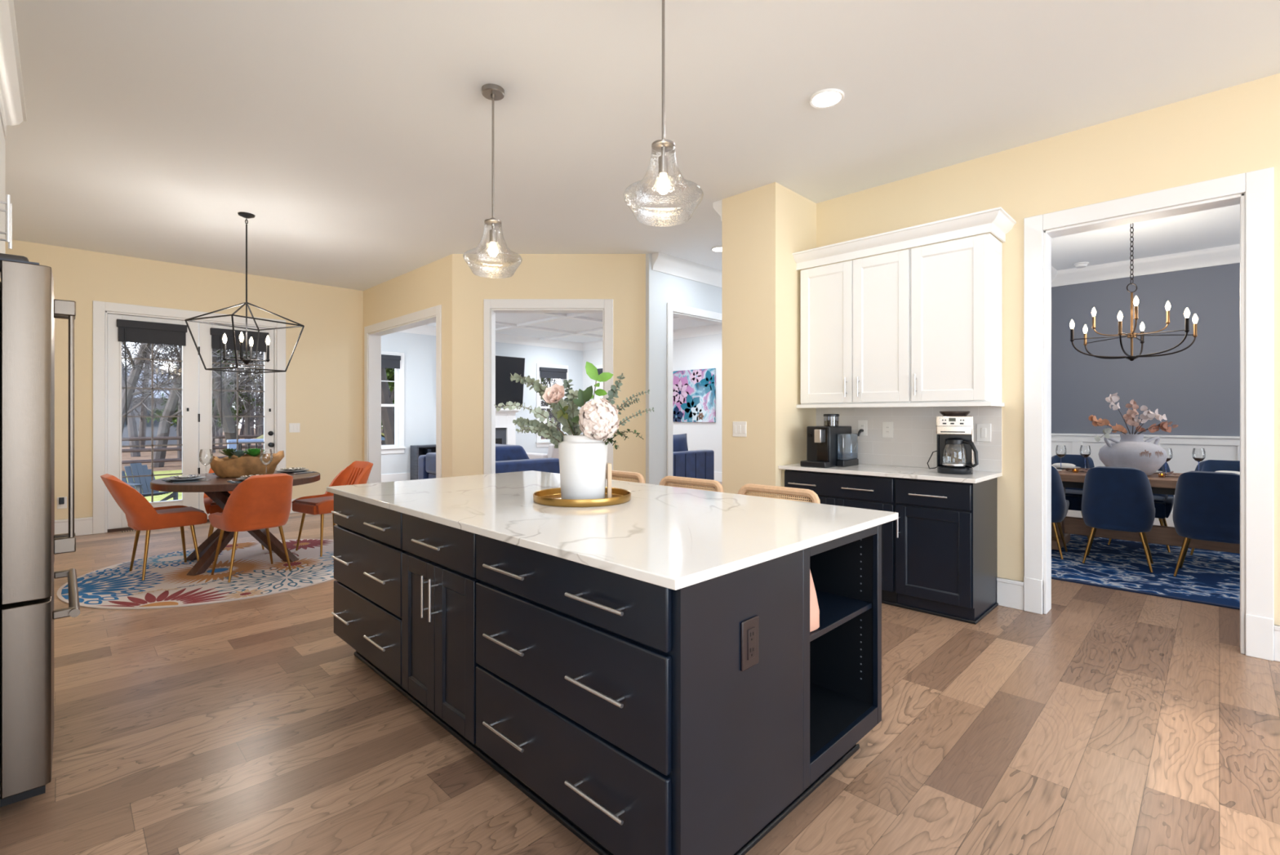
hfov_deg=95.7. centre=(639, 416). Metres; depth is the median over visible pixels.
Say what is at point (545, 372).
blind
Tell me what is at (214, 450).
bare tree
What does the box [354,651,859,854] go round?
trim
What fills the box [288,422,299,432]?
switch plate
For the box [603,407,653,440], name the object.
stem
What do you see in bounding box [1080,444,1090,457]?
bowl
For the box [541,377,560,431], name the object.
bare tree
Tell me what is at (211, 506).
dining chair
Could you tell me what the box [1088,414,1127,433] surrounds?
branch
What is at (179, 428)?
bare tree
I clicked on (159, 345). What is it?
bare tree
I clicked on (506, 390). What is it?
television
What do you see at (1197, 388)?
wall
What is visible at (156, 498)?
lawn
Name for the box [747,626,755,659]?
receptacle
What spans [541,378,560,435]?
bare tree
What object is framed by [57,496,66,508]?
outlet
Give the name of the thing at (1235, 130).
wall
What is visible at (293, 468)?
salad plate
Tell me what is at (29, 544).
refrigerator
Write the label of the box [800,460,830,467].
drip tray
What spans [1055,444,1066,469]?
wine glass
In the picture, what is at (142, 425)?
bare tree
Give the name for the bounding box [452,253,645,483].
wall
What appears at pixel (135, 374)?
bare tree
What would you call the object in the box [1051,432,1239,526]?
trim
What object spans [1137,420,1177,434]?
branch
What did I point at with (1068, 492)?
cushion
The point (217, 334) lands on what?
blind
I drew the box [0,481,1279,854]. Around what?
floor
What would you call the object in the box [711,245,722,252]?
recessed light
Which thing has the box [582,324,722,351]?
trim
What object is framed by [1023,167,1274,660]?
trim
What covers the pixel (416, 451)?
bookcase
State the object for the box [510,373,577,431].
stem
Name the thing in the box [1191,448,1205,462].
wine glass
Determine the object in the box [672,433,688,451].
throw pillow
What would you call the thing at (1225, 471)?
napkin
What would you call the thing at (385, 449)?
window
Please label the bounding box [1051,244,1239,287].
trim
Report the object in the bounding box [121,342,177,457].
bare tree
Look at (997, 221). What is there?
crown molding
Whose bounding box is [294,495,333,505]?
cushion
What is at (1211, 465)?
dining chair
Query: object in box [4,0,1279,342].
ceiling
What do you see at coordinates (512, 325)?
trim
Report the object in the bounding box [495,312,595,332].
trim
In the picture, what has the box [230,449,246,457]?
succulent
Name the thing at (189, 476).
salad plate
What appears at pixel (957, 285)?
upper cabinet
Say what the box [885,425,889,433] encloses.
receptacle
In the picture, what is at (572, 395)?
stem
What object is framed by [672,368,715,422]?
painting
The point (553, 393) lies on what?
rose
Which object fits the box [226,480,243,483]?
napkin
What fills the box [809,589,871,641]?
shelf
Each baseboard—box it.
[54,498,299,535]
[381,472,410,482]
[714,471,722,481]
[996,577,1279,662]
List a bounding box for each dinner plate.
[165,475,205,480]
[235,477,246,480]
[276,468,308,472]
[1051,465,1080,469]
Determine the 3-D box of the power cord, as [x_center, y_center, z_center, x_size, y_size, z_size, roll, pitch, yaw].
[1.744,0.207,4.639,0.108,0.209,0.038,0,0,-14]
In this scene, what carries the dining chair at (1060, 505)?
on the area rug at (1206, 576)
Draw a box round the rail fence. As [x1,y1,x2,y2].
[121,431,547,463]
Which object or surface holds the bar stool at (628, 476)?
on the floor
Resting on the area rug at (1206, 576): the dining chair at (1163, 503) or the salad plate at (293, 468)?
the dining chair at (1163, 503)
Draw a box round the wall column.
[722,182,816,497]
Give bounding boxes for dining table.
[150,470,319,575]
[1051,467,1239,553]
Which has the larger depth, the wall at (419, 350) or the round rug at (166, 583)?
the wall at (419, 350)
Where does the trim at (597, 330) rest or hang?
attached to the wall at (661, 288)
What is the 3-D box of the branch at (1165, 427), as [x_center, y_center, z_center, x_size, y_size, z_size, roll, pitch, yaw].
[4.729,0.132,5.356,0.372,0.162,0.100,0,0,-3]
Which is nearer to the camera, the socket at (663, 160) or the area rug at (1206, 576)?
the socket at (663, 160)
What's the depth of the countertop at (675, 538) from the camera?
2.16 m
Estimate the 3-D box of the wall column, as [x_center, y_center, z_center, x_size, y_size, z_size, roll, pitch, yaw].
[1.153,-0.260,4.968,0.796,3.120,0.515,0,0,-45]
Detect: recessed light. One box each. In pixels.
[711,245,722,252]
[808,88,844,108]
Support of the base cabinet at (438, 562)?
on the floor
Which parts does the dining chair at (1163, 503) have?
seat, leg, leg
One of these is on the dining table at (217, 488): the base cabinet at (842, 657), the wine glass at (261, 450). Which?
the wine glass at (261, 450)
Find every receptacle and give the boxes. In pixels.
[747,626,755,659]
[860,423,864,431]
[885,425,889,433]
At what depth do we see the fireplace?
12.62 m
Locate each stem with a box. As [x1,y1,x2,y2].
[493,400,564,435]
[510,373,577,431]
[512,416,567,448]
[515,425,561,444]
[555,405,573,435]
[562,379,579,411]
[565,389,582,435]
[570,385,592,435]
[583,361,613,399]
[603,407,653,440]
[604,428,643,448]
[605,373,625,404]
[615,397,639,414]
[617,389,649,408]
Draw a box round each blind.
[116,319,186,424]
[209,327,268,424]
[381,354,400,368]
[539,367,567,378]
[597,368,602,374]
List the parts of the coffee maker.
cord, panel, filter handle, control panel, grinder lid, panel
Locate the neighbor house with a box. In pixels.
[121,368,177,445]
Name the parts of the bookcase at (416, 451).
panel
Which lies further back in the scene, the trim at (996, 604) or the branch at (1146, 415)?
the branch at (1146, 415)
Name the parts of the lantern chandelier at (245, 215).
bulb, bulb, rod, bulb, bulb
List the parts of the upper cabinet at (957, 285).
handle, panel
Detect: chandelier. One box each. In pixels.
[184,212,304,373]
[1069,223,1198,360]
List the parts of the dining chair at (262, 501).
leg, leg, seat, leg, leg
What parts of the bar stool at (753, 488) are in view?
cane panel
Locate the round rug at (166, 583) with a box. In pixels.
[57,538,333,608]
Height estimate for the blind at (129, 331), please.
1.195 m
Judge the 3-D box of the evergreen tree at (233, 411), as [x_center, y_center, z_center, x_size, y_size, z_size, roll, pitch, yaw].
[-18.415,-0.726,25.579,3.229,5.297,2.983,0,0,20]
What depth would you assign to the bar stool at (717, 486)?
3.39 m
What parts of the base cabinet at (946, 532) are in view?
handle, handle, drawer, door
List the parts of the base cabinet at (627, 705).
handle, handle, handle, drawer, drawer, drawer, handle, handle, handle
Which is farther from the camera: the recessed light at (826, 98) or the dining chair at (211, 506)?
the dining chair at (211, 506)
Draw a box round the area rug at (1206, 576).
[1051,533,1239,609]
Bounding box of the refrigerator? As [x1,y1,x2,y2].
[0,253,79,806]
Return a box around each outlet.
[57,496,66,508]
[741,615,759,671]
[857,420,866,435]
[882,421,893,437]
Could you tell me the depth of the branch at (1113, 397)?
5.34 m
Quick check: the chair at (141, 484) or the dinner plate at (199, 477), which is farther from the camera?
the chair at (141, 484)
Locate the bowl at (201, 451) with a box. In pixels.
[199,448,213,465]
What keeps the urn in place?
on the dining table at (1162, 535)
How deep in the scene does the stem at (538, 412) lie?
2.62 m
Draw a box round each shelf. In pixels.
[495,408,520,412]
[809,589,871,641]
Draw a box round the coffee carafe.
[942,437,978,467]
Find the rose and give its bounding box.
[542,383,575,435]
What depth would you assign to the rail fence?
20.93 m
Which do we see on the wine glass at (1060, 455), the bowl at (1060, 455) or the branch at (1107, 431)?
the bowl at (1060, 455)
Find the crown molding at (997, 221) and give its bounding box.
[792,206,1016,270]
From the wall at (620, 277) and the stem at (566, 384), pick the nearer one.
the stem at (566, 384)
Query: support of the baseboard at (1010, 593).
attached to the wall at (1235, 130)
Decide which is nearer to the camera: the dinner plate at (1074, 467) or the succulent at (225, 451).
the succulent at (225, 451)
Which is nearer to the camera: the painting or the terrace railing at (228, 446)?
the terrace railing at (228, 446)
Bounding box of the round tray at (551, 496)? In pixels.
[533,487,631,506]
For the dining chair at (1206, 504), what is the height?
0.866 m
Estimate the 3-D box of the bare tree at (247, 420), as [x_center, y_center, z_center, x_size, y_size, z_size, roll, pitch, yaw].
[-17.376,-3.445,25.257,6.530,10.702,6.172,0,0,-12]
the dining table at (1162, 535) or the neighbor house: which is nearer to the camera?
the dining table at (1162, 535)
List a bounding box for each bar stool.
[605,470,644,483]
[659,475,724,492]
[737,483,820,503]
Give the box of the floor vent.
[120,529,142,532]
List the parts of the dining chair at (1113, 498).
leg, leg, seat, leg, leg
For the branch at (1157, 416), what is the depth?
5.37 m
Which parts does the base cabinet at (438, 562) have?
door, handle, handle, handle, drawer, door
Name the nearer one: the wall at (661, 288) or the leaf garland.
the leaf garland
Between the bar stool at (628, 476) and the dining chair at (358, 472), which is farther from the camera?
the dining chair at (358, 472)
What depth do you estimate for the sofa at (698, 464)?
8.16 m
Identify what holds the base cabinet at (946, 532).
on the floor
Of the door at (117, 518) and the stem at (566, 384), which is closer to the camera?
the stem at (566, 384)
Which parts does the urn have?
handle, handle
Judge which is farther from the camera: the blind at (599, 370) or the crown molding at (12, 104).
the blind at (599, 370)
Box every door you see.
[107,313,199,528]
[198,322,274,519]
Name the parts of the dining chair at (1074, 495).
seat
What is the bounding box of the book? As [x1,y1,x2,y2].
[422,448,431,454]
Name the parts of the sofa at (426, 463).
arm, backrest, arm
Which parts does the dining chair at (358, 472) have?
leg, seat, leg, leg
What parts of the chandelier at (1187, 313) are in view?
bulb, bulb, bulb, arm, arm, arm, bulb, arm, stem, chain, arm, bulb, arm, bulb, arm, arm, arm, bulb, bulb, bulb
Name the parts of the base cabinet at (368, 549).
handle, handle, handle, drawer, drawer, drawer, handle, handle, handle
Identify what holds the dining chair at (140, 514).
on the round rug at (166, 583)
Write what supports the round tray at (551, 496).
on the countertop at (675, 538)
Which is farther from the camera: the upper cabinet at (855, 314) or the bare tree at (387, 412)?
the bare tree at (387, 412)
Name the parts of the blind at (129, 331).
cord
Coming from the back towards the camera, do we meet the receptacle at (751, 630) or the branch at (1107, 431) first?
the branch at (1107, 431)
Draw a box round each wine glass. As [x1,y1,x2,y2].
[199,448,213,480]
[259,448,272,465]
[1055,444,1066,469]
[1080,444,1090,469]
[1164,448,1172,475]
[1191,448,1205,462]
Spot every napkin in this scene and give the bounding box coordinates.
[163,479,200,483]
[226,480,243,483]
[1051,462,1075,467]
[1214,470,1239,474]
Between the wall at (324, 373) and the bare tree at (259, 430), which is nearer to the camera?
the wall at (324, 373)
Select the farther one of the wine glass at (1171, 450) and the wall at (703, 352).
the wall at (703, 352)
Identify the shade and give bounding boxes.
[118,326,186,346]
[211,334,266,351]
[381,359,399,368]
[540,370,566,378]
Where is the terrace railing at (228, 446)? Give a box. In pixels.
[226,438,263,456]
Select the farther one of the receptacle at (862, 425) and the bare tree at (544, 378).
the bare tree at (544, 378)
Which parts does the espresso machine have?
coffee spout, panel, hopper lid, water tank, tank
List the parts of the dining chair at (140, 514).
leg, leg, seat, leg, leg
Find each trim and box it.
[92,300,285,533]
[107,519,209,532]
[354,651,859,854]
[364,304,441,483]
[398,324,582,351]
[483,298,613,474]
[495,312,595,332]
[495,321,602,337]
[532,312,602,323]
[539,315,682,340]
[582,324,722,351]
[652,252,722,288]
[666,302,722,484]
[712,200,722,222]
[881,600,998,623]
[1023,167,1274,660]
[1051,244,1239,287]
[1051,266,1057,281]
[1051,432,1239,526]
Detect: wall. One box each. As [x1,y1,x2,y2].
[0,238,363,519]
[363,253,452,477]
[381,331,582,474]
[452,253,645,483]
[582,333,722,471]
[645,253,722,484]
[816,73,1279,625]
[1051,262,1239,435]
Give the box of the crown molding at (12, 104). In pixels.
[0,0,26,137]
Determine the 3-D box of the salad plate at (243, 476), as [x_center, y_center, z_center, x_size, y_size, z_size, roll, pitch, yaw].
[-3.239,0.509,4.879,0.214,0.016,0.214,0,0,-45]
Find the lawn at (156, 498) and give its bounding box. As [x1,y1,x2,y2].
[124,469,182,502]
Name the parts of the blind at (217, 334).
cord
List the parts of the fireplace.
firebox glass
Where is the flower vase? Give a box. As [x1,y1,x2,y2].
[558,434,608,499]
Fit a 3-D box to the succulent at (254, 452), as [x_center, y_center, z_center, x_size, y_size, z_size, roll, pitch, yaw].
[-3.442,0.334,5.179,0.191,0.096,0.182,0,0,-45]
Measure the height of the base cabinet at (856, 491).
0.888 m
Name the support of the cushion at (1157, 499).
on the dining chair at (1163, 503)
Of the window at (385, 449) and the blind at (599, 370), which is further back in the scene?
the blind at (599, 370)
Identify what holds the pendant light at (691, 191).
hanging from the ceiling
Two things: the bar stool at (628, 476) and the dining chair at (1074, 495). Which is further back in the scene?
the dining chair at (1074, 495)
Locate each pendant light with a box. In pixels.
[462,84,522,278]
[623,0,703,226]
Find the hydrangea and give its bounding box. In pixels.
[578,398,619,439]
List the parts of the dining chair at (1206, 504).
leg, leg, seat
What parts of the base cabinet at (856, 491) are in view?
handle, door, drawer, handle, door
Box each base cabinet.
[331,493,420,702]
[401,512,495,762]
[475,533,803,854]
[783,524,881,809]
[784,469,897,603]
[895,477,997,620]
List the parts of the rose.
stem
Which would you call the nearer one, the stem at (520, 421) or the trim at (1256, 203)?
the stem at (520, 421)
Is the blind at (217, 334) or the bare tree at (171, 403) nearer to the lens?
the blind at (217, 334)
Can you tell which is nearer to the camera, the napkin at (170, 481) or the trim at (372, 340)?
the napkin at (170, 481)
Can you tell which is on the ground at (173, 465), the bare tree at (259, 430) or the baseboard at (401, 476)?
the bare tree at (259, 430)
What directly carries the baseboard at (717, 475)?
attached to the wall at (703, 352)
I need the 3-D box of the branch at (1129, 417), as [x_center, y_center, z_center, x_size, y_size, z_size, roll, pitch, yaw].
[4.561,0.027,5.377,0.114,0.366,0.117,0,0,-45]
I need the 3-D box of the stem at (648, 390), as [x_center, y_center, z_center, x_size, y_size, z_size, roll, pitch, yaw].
[-0.114,0.048,2.701,0.319,0.347,0.038,0,0,-8]
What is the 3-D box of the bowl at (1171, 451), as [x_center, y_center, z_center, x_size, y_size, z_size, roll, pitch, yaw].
[4.872,0.360,5.367,0.092,0.127,0.092,0,0,-45]
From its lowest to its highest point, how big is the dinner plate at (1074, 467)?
0.018 m
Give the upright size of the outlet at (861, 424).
0.125 m
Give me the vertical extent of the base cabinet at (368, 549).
0.888 m
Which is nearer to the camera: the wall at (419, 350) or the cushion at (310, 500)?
the cushion at (310, 500)
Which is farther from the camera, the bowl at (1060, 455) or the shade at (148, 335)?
the shade at (148, 335)
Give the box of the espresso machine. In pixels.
[800,413,858,467]
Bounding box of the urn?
[1098,433,1167,475]
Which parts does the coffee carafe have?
lid, handle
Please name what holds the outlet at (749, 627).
attached to the base cabinet at (627, 705)
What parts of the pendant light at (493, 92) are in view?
lamp shade, rod, bulb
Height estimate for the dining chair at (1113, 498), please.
0.866 m
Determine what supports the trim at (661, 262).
attached to the wall at (661, 288)
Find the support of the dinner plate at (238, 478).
on the napkin at (238, 481)
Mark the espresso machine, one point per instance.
(829, 445)
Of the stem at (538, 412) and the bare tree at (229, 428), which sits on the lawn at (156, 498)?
the bare tree at (229, 428)
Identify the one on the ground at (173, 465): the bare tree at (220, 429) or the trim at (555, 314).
the bare tree at (220, 429)
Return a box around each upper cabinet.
[0,117,12,278]
[800,248,911,404]
[911,233,1002,402]
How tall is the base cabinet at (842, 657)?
0.888 m
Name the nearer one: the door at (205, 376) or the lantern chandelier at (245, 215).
the lantern chandelier at (245, 215)
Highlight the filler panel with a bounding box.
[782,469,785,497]
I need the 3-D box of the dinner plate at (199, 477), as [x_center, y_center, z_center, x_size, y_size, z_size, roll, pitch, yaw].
[-3.808,0.527,4.861,0.270,0.018,0.270,0,0,-45]
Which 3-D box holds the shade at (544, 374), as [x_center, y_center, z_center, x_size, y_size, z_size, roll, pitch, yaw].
[-2.064,-0.985,13.851,0.766,0.170,0.024,0,0,-45]
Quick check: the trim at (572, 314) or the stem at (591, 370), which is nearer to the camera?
the stem at (591, 370)
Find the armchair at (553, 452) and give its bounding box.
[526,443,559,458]
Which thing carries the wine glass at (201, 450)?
on the dining table at (217, 488)
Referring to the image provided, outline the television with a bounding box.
[495,355,524,405]
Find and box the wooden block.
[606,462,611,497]
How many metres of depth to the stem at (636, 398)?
2.67 m
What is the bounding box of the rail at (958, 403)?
[796,401,1004,408]
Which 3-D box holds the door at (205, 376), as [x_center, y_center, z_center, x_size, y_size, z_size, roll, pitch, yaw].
[-5.101,0.059,7.359,0.793,2.422,0.138,0,0,-45]
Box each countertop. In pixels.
[326,470,897,590]
[777,462,1002,483]
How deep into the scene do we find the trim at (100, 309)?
6.48 m
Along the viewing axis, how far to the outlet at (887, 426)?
4.52 m
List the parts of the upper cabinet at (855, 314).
door, handle, handle, door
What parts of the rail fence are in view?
rail, rail, rail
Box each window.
[381,351,406,453]
[535,363,568,446]
[595,364,602,399]
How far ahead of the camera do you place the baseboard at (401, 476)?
11.22 m
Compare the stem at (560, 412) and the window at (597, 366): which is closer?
the stem at (560, 412)
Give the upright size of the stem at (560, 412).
0.267 m
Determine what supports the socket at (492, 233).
attached to the pendant light at (493, 92)
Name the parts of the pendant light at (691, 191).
rod, bulb, lamp shade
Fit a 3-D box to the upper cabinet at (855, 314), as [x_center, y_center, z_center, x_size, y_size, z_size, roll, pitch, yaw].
[1.704,-0.642,4.505,0.368,1.095,0.863,0,0,-45]
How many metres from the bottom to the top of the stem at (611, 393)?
0.426 m
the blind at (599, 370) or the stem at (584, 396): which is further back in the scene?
the blind at (599, 370)
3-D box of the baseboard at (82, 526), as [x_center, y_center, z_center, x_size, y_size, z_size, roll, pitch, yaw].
[-5.433,1.205,6.995,4.010,0.190,0.024,0,0,-45]
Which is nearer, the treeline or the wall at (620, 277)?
the wall at (620, 277)
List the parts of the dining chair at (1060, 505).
leg, leg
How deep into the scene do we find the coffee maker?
3.89 m
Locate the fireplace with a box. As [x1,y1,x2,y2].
[495,408,520,444]
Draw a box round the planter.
[209,450,284,477]
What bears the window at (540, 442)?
in the wall at (419, 350)
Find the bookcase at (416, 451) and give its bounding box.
[410,444,435,479]
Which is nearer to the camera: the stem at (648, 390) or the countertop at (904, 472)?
the stem at (648, 390)
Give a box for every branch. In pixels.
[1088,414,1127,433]
[1094,427,1126,441]
[1105,392,1130,434]
[1123,399,1139,434]
[1133,404,1155,434]
[1134,408,1167,434]
[1135,421,1172,434]
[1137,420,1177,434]
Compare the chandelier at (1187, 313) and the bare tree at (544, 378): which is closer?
the chandelier at (1187, 313)
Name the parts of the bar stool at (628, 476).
cane panel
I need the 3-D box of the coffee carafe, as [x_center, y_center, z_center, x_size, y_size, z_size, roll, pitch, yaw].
[2.150,0.245,3.884,0.146,0.195,0.221,0,0,-45]
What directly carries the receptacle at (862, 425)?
attached to the outlet at (861, 424)
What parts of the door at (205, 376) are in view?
knob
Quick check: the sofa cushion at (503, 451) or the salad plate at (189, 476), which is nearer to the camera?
the salad plate at (189, 476)
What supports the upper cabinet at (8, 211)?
attached to the wall
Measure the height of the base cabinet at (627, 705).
0.888 m
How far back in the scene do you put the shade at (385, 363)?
11.11 m
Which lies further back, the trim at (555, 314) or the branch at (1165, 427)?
the trim at (555, 314)
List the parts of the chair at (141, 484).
armrest, leg, seat, leg, leg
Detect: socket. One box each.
[488,222,497,243]
[657,146,668,175]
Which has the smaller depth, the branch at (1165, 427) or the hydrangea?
the hydrangea
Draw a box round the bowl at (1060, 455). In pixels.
[1055,444,1066,457]
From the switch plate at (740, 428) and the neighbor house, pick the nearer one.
the switch plate at (740, 428)
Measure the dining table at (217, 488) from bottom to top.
0.750 m
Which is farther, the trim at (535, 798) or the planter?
the planter
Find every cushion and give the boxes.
[155,506,204,512]
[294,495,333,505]
[495,443,529,461]
[1065,488,1083,496]
[1152,495,1164,502]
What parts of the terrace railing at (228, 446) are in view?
post, rail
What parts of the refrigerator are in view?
freezer drawer, door, door, handle, handle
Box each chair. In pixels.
[100,473,207,580]
[121,462,177,501]
[203,467,264,549]
[208,473,293,582]
[291,460,373,556]
[1051,453,1096,537]
[1051,466,1069,559]
[1081,466,1155,572]
[1107,462,1173,551]
[1172,471,1239,576]
[1190,459,1239,555]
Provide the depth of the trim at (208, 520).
6.56 m
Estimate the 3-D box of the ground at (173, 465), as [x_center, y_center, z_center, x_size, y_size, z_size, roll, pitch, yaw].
[-37.477,1.999,58.690,150.000,0.201,84.000,0,0,-45]
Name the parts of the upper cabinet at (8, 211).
door, handle, handle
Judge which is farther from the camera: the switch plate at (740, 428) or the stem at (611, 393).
the switch plate at (740, 428)
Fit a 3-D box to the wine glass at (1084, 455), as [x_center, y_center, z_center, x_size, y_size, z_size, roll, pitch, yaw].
[4.535,0.418,5.902,0.092,0.243,0.092,0,0,-45]
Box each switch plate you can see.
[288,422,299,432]
[733,421,746,436]
[976,423,991,441]
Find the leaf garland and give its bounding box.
[1065,467,1180,476]
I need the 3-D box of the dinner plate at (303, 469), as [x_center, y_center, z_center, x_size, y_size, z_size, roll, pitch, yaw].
[-3.337,0.527,5.572,0.270,0.018,0.270,0,0,-45]
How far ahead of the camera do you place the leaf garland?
5.26 m
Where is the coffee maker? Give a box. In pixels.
[927,410,973,474]
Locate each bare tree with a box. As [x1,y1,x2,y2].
[121,341,263,447]
[121,341,263,450]
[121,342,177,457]
[121,343,258,457]
[122,342,174,448]
[124,342,263,467]
[140,343,263,453]
[141,346,263,453]
[142,342,263,427]
[168,360,253,445]
[226,351,263,449]
[381,367,394,444]
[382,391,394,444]
[541,377,560,418]
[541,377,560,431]
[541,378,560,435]
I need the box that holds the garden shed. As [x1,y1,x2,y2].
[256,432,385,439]
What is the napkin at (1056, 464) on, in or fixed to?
on the dinner plate at (1074, 467)
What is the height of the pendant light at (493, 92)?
1.026 m
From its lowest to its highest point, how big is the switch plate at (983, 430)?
0.125 m
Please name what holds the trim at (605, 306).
attached to the wall at (620, 277)
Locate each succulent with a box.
[217,448,240,457]
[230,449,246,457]
[243,448,266,456]
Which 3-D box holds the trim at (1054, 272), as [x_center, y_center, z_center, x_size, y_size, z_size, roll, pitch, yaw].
[3.771,-1.730,5.871,4.184,0.180,0.100,0,0,-45]
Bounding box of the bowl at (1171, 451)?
[1165,448,1172,462]
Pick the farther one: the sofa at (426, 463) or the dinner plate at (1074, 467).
the sofa at (426, 463)
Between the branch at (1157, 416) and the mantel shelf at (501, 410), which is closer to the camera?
the branch at (1157, 416)
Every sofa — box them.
[417,452,559,479]
[672,449,714,488]
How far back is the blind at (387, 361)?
11.11 m
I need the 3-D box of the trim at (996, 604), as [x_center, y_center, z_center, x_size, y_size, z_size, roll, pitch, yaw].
[1.807,1.290,4.269,0.519,0.020,1.337,0,0,-45]
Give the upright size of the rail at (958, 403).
0.028 m
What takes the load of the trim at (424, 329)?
attached to the wall at (419, 350)
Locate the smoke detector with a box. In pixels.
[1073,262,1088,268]
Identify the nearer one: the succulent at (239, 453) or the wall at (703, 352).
the succulent at (239, 453)
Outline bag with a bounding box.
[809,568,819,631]
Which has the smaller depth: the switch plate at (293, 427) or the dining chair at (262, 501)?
the dining chair at (262, 501)
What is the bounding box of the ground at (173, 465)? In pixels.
[121,427,546,472]
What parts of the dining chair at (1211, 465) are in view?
leg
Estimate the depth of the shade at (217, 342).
7.34 m
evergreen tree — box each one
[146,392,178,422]
[170,348,263,445]
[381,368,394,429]
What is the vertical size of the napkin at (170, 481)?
0.003 m
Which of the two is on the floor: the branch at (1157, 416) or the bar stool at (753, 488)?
the bar stool at (753, 488)
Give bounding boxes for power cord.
[852,428,863,453]
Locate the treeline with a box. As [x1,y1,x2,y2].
[215,373,555,438]
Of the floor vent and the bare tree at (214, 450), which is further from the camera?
the bare tree at (214, 450)
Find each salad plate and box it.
[170,474,201,478]
[240,474,261,478]
[280,466,305,470]
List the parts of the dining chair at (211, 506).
leg, seat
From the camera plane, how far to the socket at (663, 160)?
2.31 m
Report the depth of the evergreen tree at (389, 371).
23.73 m
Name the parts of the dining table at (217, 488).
leg, leg, leg, leg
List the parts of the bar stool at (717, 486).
cane panel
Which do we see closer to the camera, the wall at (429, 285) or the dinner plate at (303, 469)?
the dinner plate at (303, 469)
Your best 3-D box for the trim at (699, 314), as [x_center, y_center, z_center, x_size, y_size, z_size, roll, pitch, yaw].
[0.919,-0.004,7.371,1.856,2.607,0.164,0,0,-45]

